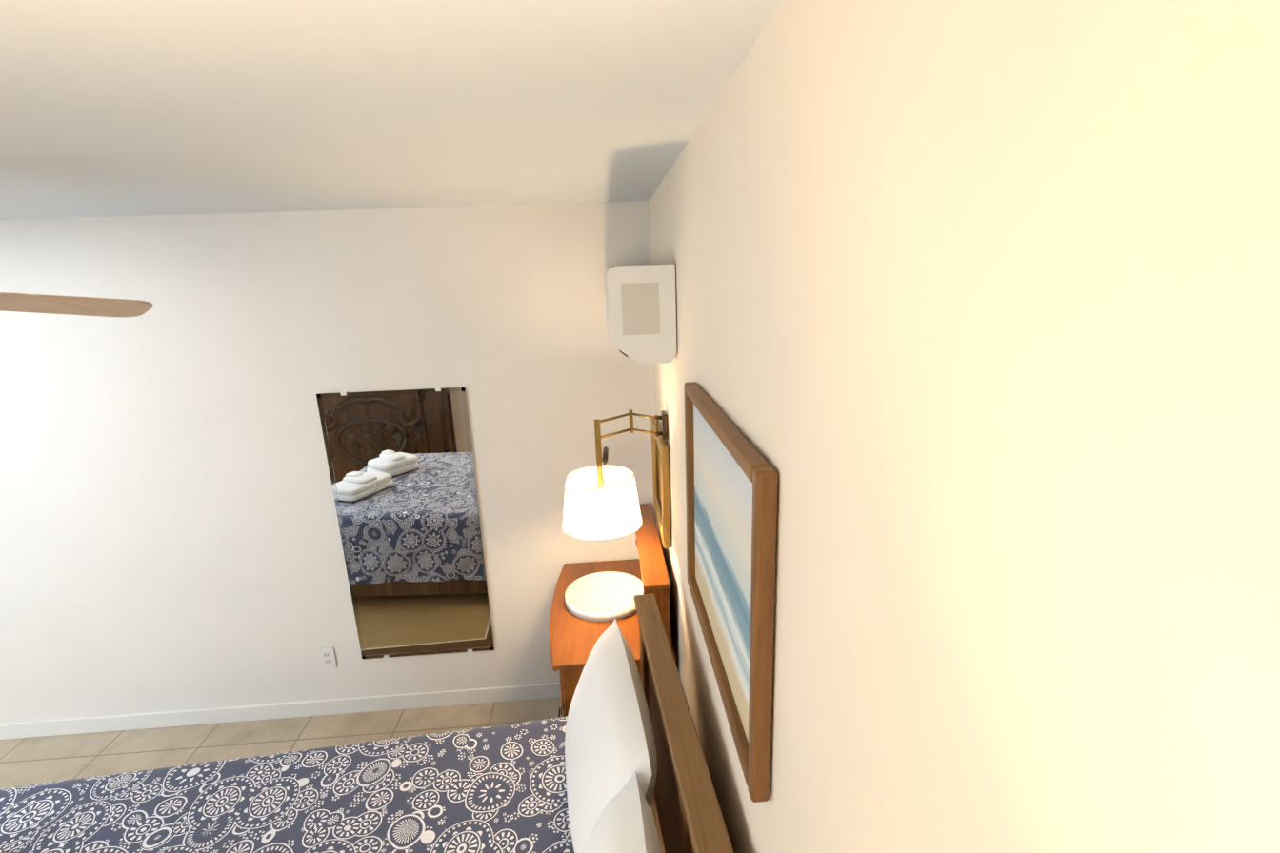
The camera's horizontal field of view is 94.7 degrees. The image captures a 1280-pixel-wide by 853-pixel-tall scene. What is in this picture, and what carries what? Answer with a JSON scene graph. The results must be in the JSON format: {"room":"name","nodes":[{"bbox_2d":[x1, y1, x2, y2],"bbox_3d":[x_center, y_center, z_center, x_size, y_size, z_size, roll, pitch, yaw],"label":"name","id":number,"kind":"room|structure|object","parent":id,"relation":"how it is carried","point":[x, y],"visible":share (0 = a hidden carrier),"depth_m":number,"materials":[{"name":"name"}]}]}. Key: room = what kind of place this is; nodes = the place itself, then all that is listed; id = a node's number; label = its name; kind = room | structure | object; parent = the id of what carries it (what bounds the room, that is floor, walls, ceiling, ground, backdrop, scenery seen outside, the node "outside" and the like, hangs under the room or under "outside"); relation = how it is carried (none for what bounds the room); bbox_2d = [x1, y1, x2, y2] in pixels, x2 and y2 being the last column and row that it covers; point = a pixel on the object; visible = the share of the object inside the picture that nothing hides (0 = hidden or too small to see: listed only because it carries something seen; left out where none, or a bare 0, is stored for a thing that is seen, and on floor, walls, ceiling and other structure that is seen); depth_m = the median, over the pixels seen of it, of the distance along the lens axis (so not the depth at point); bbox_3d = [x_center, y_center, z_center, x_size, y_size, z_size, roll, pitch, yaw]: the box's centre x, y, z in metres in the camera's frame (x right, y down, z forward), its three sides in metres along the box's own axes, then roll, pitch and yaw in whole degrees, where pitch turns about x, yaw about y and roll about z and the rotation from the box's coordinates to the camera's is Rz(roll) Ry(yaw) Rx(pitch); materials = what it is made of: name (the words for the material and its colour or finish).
{"room":"bedroom","nodes":[
{"label":"bedroom","id":0,"kind":"room"},
{"bbox_2d":[0,698,562,788],"bbox_3d":[-2.270,2.001,1.326,5.270,0.120,3.700,-3,15,-3],"label":"floor","id":1,"kind":"structure","parent":0,"point":[35,760],"depth_m":2.88,"materials":[{"name":"tile"}]},
{"bbox_2d":[549,503,676,717],"bbox_3d":[-0.129,0.989,2.575,0.483,1.063,0.781,-3,15,-3],"label":"nightstand","id":2,"kind":"object","parent":1,"relation":"on","point":[573,640],"visible":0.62,"depth_m":2.30,"materials":[{"name":"brown wood"}]},
{"bbox_2d":[564,571,643,622],"bbox_3d":[-0.146,0.727,2.540,0.350,0.038,0.350,-3,15,-3],"label":"tray","id":3,"kind":"object","parent":2,"relation":"on","point":[603,596],"visible":0.9,"depth_m":2.55,"materials":[{"name":"white ceramic"}]},
{"bbox_3d":[-2.107,1.949,1.246,2.948,0.008,2.948,-3,15,-3],"label":"rug","id":4,"kind":"object","parent":1,"relation":"on","visible":0},
{"bbox_2d":[0,593,734,852],"bbox_3d":[-0.970,1.317,1.271,2.271,1.123,1.585,-4,15,-7],"label":"bed","id":5,"kind":"object","parent":4,"relation":"on","point":[613,761],"visible":1,"depth_m":1.68,"materials":[{"name":"blue fabric"}]},
{"bbox_2d":[0,201,658,723],"bbox_3d":[-2.434,0.324,2.737,5.270,2.430,0.120,-3,15,-3],"label":"wall","id":6,"kind":"structure","parent":0,"point":[170,535],"depth_m":2.65,"materials":[{"name":"paint"}]},
{"bbox_2d":[0,682,560,739],"bbox_3d":[-2.390,1.475,2.966,5.030,0.085,0.012,-3,15,-3],"label":"baseboard","id":7,"kind":"structure","parent":6,"relation":"attached to","point":[145,721],"depth_m":2.99,"materials":[{"name":"white"}]},
{"bbox_2d":[318,647,337,668],"bbox_3d":[-1.560,1.157,2.944,0.072,0.116,0.008,-3,15,-3],"label":"electrical outlet","id":8,"kind":"object","parent":6,"relation":"attached to","point":[328,657],"visible":1,"depth_m":2.94,"materials":[{"name":"white plastic"}]},
{"bbox_2d":[316,386,494,659],"bbox_3d":[-1.089,0.494,2.805,0.653,1.363,0.011,-3,15,-3],"label":"mirror","id":9,"kind":"object","parent":6,"relation":"attached to","point":[401,469],"visible":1,"depth_m":2.79,"materials":[{"name":"clear glass"}]},
{"bbox_2d":[0,0,783,219],"bbox_3d":[-2.357,-0.467,0.688,5.270,0.120,3.700,-3,15,-3],"label":"ceiling","id":10,"kind":"structure","parent":0,"point":[125,108],"depth_m":0.99,"materials":[{"name":"paint"}]},
{"bbox_2d":[0,292,152,317],"bbox_3d":[-1.839,-0.248,1.121,1.332,0.552,1.290,-3,15,-3],"label":"fan","id":11,"kind":"object","parent":10,"relation":"hanging from","point":[65,305],"visible":1,"depth_m":1.58,"materials":[{"name":"brown wood"}]},
{"bbox_2d":[648,0,1279,852],"bbox_3d":[0.255,0.639,1.154,0.120,2.430,3.460,-3,15,-3],"label":"wall","id":12,"kind":"structure","parent":0,"point":[976,358],"depth_m":0.34,"materials":[{"name":"paint"}]},
{"bbox_2d":[561,409,668,541],"bbox_3d":[-0.103,0.143,2.279,0.410,0.418,0.495,-3,15,-3],"label":"sconce","id":13,"kind":"object","parent":12,"relation":"attached to","point":[601,503],"visible":1,"depth_m":2.12,"materials":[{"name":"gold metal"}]},
{"bbox_2d":[604,264,676,364],"bbox_3d":[-0.021,-0.431,2.153,0.200,0.290,0.832,-3,15,-3],"label":"air conditioner","id":14,"kind":"object","parent":12,"relation":"attached to","point":[641,311],"visible":1,"depth_m":1.75,"materials":[{"name":"white plastic"}]},
{"bbox_2d":[650,419,671,548],"bbox_3d":[0.083,0.212,2.414,0.030,0.413,0.460,-3,15,-3],"label":"gilt mirror","id":15,"kind":"object","parent":12,"relation":"attached to","point":[660,462],"visible":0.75,"depth_m":2.24,"materials":[{"name":"gold glass"}]},
{"bbox_2d":[684,381,778,802],"bbox_3d":[0.155,0.238,1.177,0.030,0.542,0.687,-3,15,-3],"label":"framed picture","id":16,"kind":"object","parent":12,"relation":"attached to","point":[731,478],"visible":1,"depth_m":1.02,"materials":[{"name":"brown wood"}]}
]}

